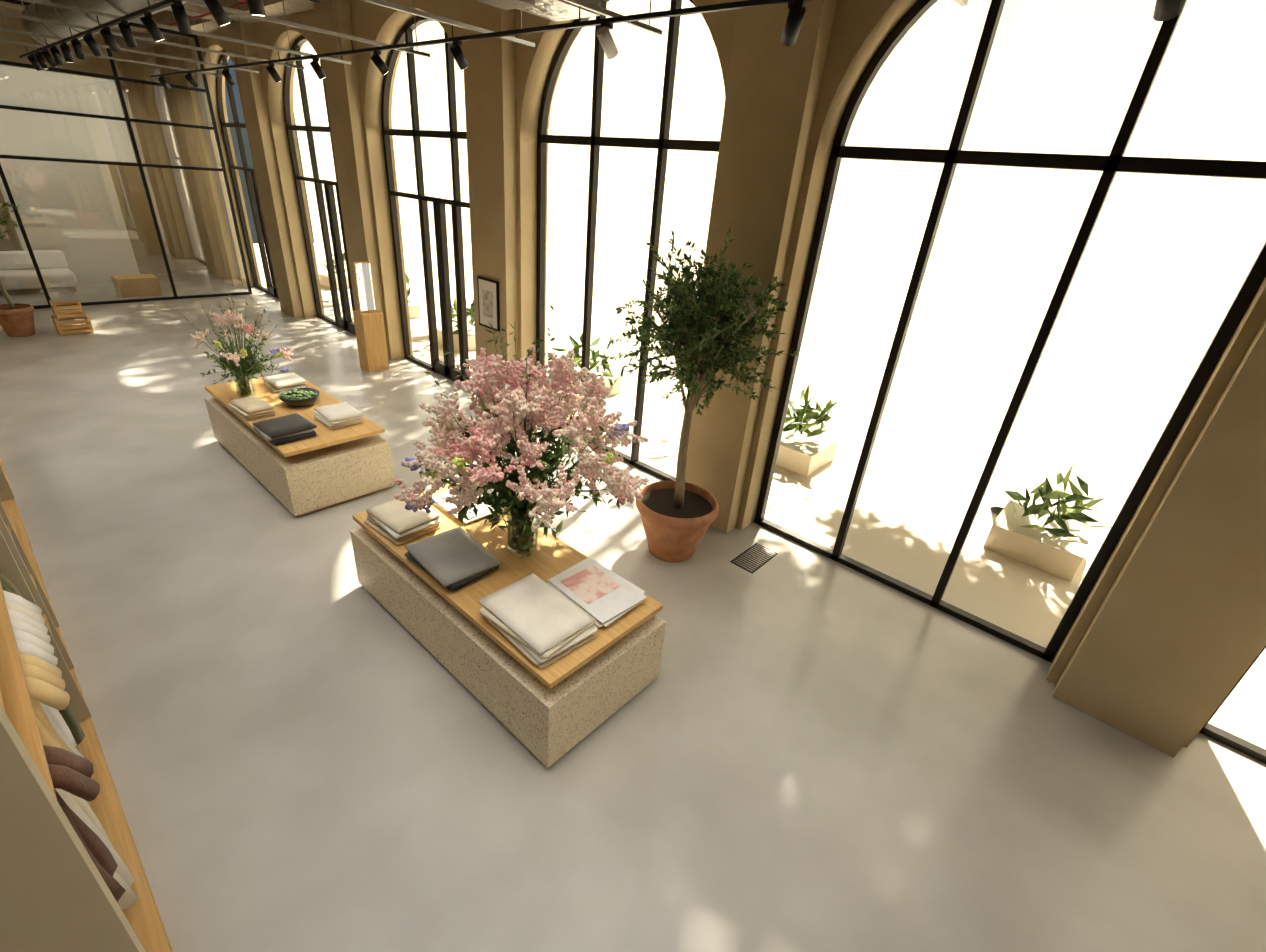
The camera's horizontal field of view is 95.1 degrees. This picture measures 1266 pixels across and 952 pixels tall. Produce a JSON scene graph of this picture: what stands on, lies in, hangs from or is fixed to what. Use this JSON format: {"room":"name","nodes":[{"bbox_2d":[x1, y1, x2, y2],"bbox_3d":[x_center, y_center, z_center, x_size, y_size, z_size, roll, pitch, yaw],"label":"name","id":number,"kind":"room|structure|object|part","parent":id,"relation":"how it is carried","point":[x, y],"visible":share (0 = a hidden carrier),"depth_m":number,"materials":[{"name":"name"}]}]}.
{"room":"clothing store","nodes":[
{"label":"clothing store","id":0,"kind":"room"},
{"bbox_2d":[0,7,206,272],"bbox_3d":[-15.123,-8.131,14.244,0.300,6.100,7.460,26,34,35],"label":"wall","id":1,"kind":"structure","parent":0,"point":[157,200],"depth_m":15.92,"materials":[{"name":"paint"}]},
{"bbox_2d":[0,270,1265,951],"bbox_3d":[-4.929,-0.151,7.494,28.800,0.250,7.760,26,34,35],"label":"floor","id":2,"kind":"structure","parent":0,"point":[308,740],"depth_m":4.09,"materials":[{"name":"concrete"}]},
{"bbox_2d":[0,201,34,336],"bbox_3d":[-11.489,-3.891,10.396,1.164,2.673,1.237,26,34,35],"label":"potted tree","id":3,"kind":"object","parent":2,"relation":"on","point":[16,319],"visible":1,"depth_m":10.69,"materials":[{"name":"green plant"}]},
{"bbox_2d":[0,250,77,291],"bbox_3d":[-14.487,-4.758,13.555,0.950,0.850,2.000,26,34,35],"label":"sofa","id":4,"kind":"object","parent":2,"relation":"on","point":[52,254],"depth_m":13.73,"materials":[{"name":"fabric"}]},
{"bbox_2d":[0,154,138,282],"bbox_3d":[-14.093,-6.655,14.408,0.100,3.500,2.100,26,34,35],"label":"wall","id":5,"kind":"structure","parent":2,"relation":"on","point":[27,207],"depth_m":14.48,"materials":[{"name":"white paint"}]},
{"bbox_2d":[49,299,93,335],"bbox_3d":[-10.928,-3.091,11.238,0.452,0.580,0.502,26,34,35],"label":"crate","id":6,"kind":"object","parent":2,"relation":"on","point":[79,313],"visible":1,"depth_m":11.16,"materials":[{"name":"brown wood"}]},
{"bbox_2d":[0,459,172,951],"bbox_3d":[-5.082,-0.391,3.982,8.990,3.350,0.712,26,34,35],"label":"shelving unit","id":7,"kind":"object","parent":2,"relation":"on","point":[73,877],"visible":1,"depth_m":2.15,"materials":[{"name":"beige paint"}]},
{"bbox_2d":[0,0,251,308],"bbox_3d":[-11.784,-6.543,12.295,0.060,5.600,5.500,26,34,35],"label":"frame","id":8,"kind":"object","parent":2,"relation":"on","point":[128,120],"visible":0.83,"depth_m":12.75,"materials":[{"name":"black metal"}]},
{"bbox_2d":[0,65,136,162],"bbox_3d":[-11.807,-7.388,11.871,0.040,1.540,2.200,26,34,35],"label":"partition panel","id":9,"kind":"object","parent":8,"relation":"attached to","point":[66,94],"depth_m":11.89,"materials":[{"name":"beige"}]},
{"bbox_2d":[0,1,246,305],"bbox_3d":[-11.784,-6.543,12.295,0.001,5.480,5.440,26,34,35],"label":"glass wall","id":10,"kind":"structure","parent":8,"relation":"in","point":[98,155],"depth_m":12.69,"materials":[{"name":"clear glass"}]},
{"bbox_2d":[111,274,162,297],"bbox_3d":[-12.300,-4.728,14.357,0.600,0.420,0.800,26,34,35],"label":"bench","id":11,"kind":"object","parent":2,"relation":"on","point":[154,284],"depth_m":14.18,"materials":[{"name":"brown wood"}]},
{"bbox_2d":[204,372,394,515],"bbox_3d":[-4.189,-0.562,7.143,2.600,0.919,1.154,26,34,35],"label":"display table","id":12,"kind":"object","parent":2,"relation":"on","point":[294,443],"visible":1,"depth_m":6.57,"materials":[{"name":"stone"}]},
{"bbox_2d":[180,292,293,397],"bbox_3d":[-4.656,-1.554,6.971,0.984,1.214,1.069,26,34,35],"label":"flower bouquet","id":13,"kind":"object","parent":12,"relation":"on","point":[243,374],"visible":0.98,"depth_m":6.87,"materials":[{"name":"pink plant"}]},
{"bbox_2d":[353,310,388,372],"bbox_3d":[-4.804,-2.483,10.627,0.350,1.050,0.380,26,34,35],"label":"plinth","id":14,"kind":"object","parent":2,"relation":"on","point":[371,340],"visible":0.86,"depth_m":10.50,"materials":[{"name":"brown wood"}]},
{"bbox_2d":[352,261,375,312],"bbox_3d":[-4.722,-3.323,10.189,0.045,0.848,0.300,26,34,35],"label":"mirror","id":15,"kind":"object","parent":14,"relation":"on","point":[363,278],"visible":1,"depth_m":10.16,"materials":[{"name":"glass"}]},
{"bbox_2d":[350,482,665,767],"bbox_3d":[-1.131,0.920,4.795,2.660,0.925,1.155,26,34,35],"label":"display table","id":16,"kind":"object","parent":2,"relation":"on","point":[547,653],"visible":0.96,"depth_m":4.21,"materials":[{"name":"stone"}]},
{"bbox_2d":[394,304,649,558],"bbox_3d":[-0.809,-0.261,4.431,1.966,1.858,1.896,26,34,35],"label":"flower bouquet","id":17,"kind":"object","parent":16,"relation":"on","point":[523,401],"visible":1,"depth_m":4.11,"materials":[{"name":"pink plant"}]},
{"bbox_2d":[602,227,799,562],"bbox_3d":[0.496,-0.556,5.413,1.719,3.239,1.664,26,34,35],"label":"tree","id":18,"kind":"object","parent":2,"relation":"on","point":[679,515],"visible":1,"depth_m":5.07,"materials":[{"name":"green plant"}]},
{"bbox_2d":[730,543,777,573],"bbox_3d":[1.322,0.888,6.301,0.280,0.006,0.540,26,34,35],"label":"floor vent","id":19,"kind":"object","parent":2,"relation":"in","point":[754,558],"visible":1,"depth_m":6.29,"materials":[{"name":"black metal"}]},
{"bbox_2d":[153,0,1265,757],"bbox_3d":[-2.192,-3.946,8.396,29.100,6.100,0.660,26,34,35],"label":"wall","id":20,"kind":"structure","parent":0,"point":[1163,644],"depth_m":5.38,"materials":[{"name":"paint"}]},
{"bbox_2d":[216,50,278,297],"bbox_3d":[-9.198,-7.142,14.134,3.110,5.405,0.100,26,34,35],"label":"window","id":21,"kind":"structure","parent":20,"relation":"in","point":[272,290],"depth_m":14.60,"materials":[{"name":"clear glass"}]},
{"bbox_3d":[-9.198,-7.142,14.134,3.110,5.405,0.100,26,34,35],"label":"frame","id":22,"kind":"part","parent":21,"relation":"part of","materials":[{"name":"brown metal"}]},
{"bbox_2d":[283,35,355,334],"bbox_3d":[-6.185,-5.679,11.822,3.110,5.405,0.100,26,34,35],"label":"window","id":23,"kind":"structure","parent":20,"relation":"in","point":[345,322],"depth_m":12.17,"materials":[{"name":"clear glass"}]},
{"bbox_3d":[-6.185,-5.679,11.822,3.110,5.405,0.100,26,34,35],"label":"frame","id":24,"kind":"part","parent":23,"relation":"part of","materials":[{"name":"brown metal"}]},
{"bbox_2d":[381,16,473,381],"bbox_3d":[-3.171,-4.216,9.511,3.110,5.405,0.100,26,34,35],"label":"window","id":25,"kind":"structure","parent":20,"relation":"in","point":[447,369],"depth_m":9.68,"materials":[{"name":"clear glass"}]},
{"bbox_3d":[-3.171,-4.216,9.511,3.110,5.405,0.100,26,34,35],"label":"frame","id":26,"kind":"part","parent":25,"relation":"part of","materials":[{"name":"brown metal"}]},
{"bbox_2d":[477,276,499,331],"bbox_3d":[-2.098,-2.502,8.412,0.480,0.700,0.032,26,34,35],"label":"picture frame","id":27,"kind":"object","parent":20,"relation":"attached to","point":[488,301],"visible":1,"depth_m":8.38,"materials":[{"name":"black metal"}]},
{"bbox_2d":[536,0,722,480],"bbox_3d":[-0.158,-2.753,7.199,3.110,5.405,0.090,26,34,35],"label":"window","id":28,"kind":"structure","parent":20,"relation":"in","point":[595,141],"depth_m":7.04,"materials":[{"name":"clear glass"}]},
{"bbox_2d":[754,0,1265,661],"bbox_3d":[2.856,-1.291,4.888,3.110,5.405,0.090,26,34,35],"label":"window","id":29,"kind":"structure","parent":20,"relation":"in","point":[1114,162],"depth_m":4.67,"materials":[{"name":"clear glass"}]},
{"bbox_3d":[2.856,-1.291,4.888,3.110,5.405,0.090,26,34,35],"label":"frame","id":30,"kind":"part","parent":29,"relation":"part of","materials":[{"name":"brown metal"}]},
{"bbox_2d":[1199,646,1265,763],"bbox_3d":[5.870,0.172,2.576,3.110,5.405,0.090,26,34,35],"label":"window","id":31,"kind":"structure","parent":20,"relation":"in","point":[1252,750],"depth_m":4.49,"materials":[{"name":"clear glass"}]},
{"bbox_3d":[-4.415,-5.781,4.601,28.800,0.250,7.760,26,34,35],"label":"ceiling","id":32,"kind":"structure","parent":0,"visible":0},
{"bbox_2d":[0,0,174,37],"bbox_3d":[-12.752,-9.668,11.486,0.500,0.480,6.260,26,34,35],"label":"beam","id":33,"kind":"structure","parent":32,"relation":"attached to","point":[137,29],"depth_m":12.91,"materials":[{"name":"concrete"}]},
{"bbox_2d":[166,0,234,23],"bbox_3d":[-9.738,-8.205,9.175,0.500,0.480,6.260,26,34,35],"label":"beam","id":34,"kind":"structure","parent":32,"relation":"attached to","point":[193,10],"depth_m":10.72,"materials":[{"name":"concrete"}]},
{"bbox_2d":[162,0,247,28],"bbox_3d":[-4.985,-4.822,5.082,18.500,1.980,6.500,26,34,35],"label":"pipe","id":35,"kind":"object","parent":32,"relation":"hanging from","point":[209,13],"visible":0.38,"depth_m":10.44,"materials":[{"name":"red"}]},
{"bbox_2d":[132,0,350,45],"bbox_3d":[-2.212,-6.330,6.862,28.500,0.480,0.480,26,34,35],"label":"beam","id":36,"kind":"structure","parent":32,"relation":"attached to","point":[274,8],"depth_m":10.77,"materials":[{"name":"wood"}]},
{"bbox_2d":[21,0,600,46],"bbox_3d":[-4.694,-5.580,5.862,17.500,1.300,4.360,26,34,35],"label":"air duct","id":37,"kind":"object","parent":32,"relation":"hanging from","point":[557,10],"visible":0.56,"depth_m":7.64,"materials":[{"name":"grey metal"}]},
{"bbox_2d":[0,0,968,76],"bbox_3d":[-4.795,-5.337,5.444,17.000,1.365,5.750,26,34,35],"label":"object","id":38,"kind":"structure","parent":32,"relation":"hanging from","point":[601,11],"depth_m":7.13,"materials":[{"name":"black metal"}]},
{"bbox_2d":[19,0,1183,89],"bbox_3d":[-4.485,-4.324,5.432,18.200,0.360,4.165,26,34,35],"label":"spotlights","id":39,"kind":"object","parent":38,"relation":"hanging from","point":[1165,10],"visible":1,"depth_m":5.50,"materials":[{"name":"black metal"}]},
{"label":"outside","id":40,"kind":"structure","parent":0,"visible":0},
{"bbox_2d":[253,0,1265,748],"bbox_3d":[0.671,-13.559,6.046,40.500,26.250,5.540,26,34,35],"label":"courtyard","id":41,"kind":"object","parent":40,"point":[1037,520],"depth_m":8.77,"materials":[{"name":"beige"}]}
]}

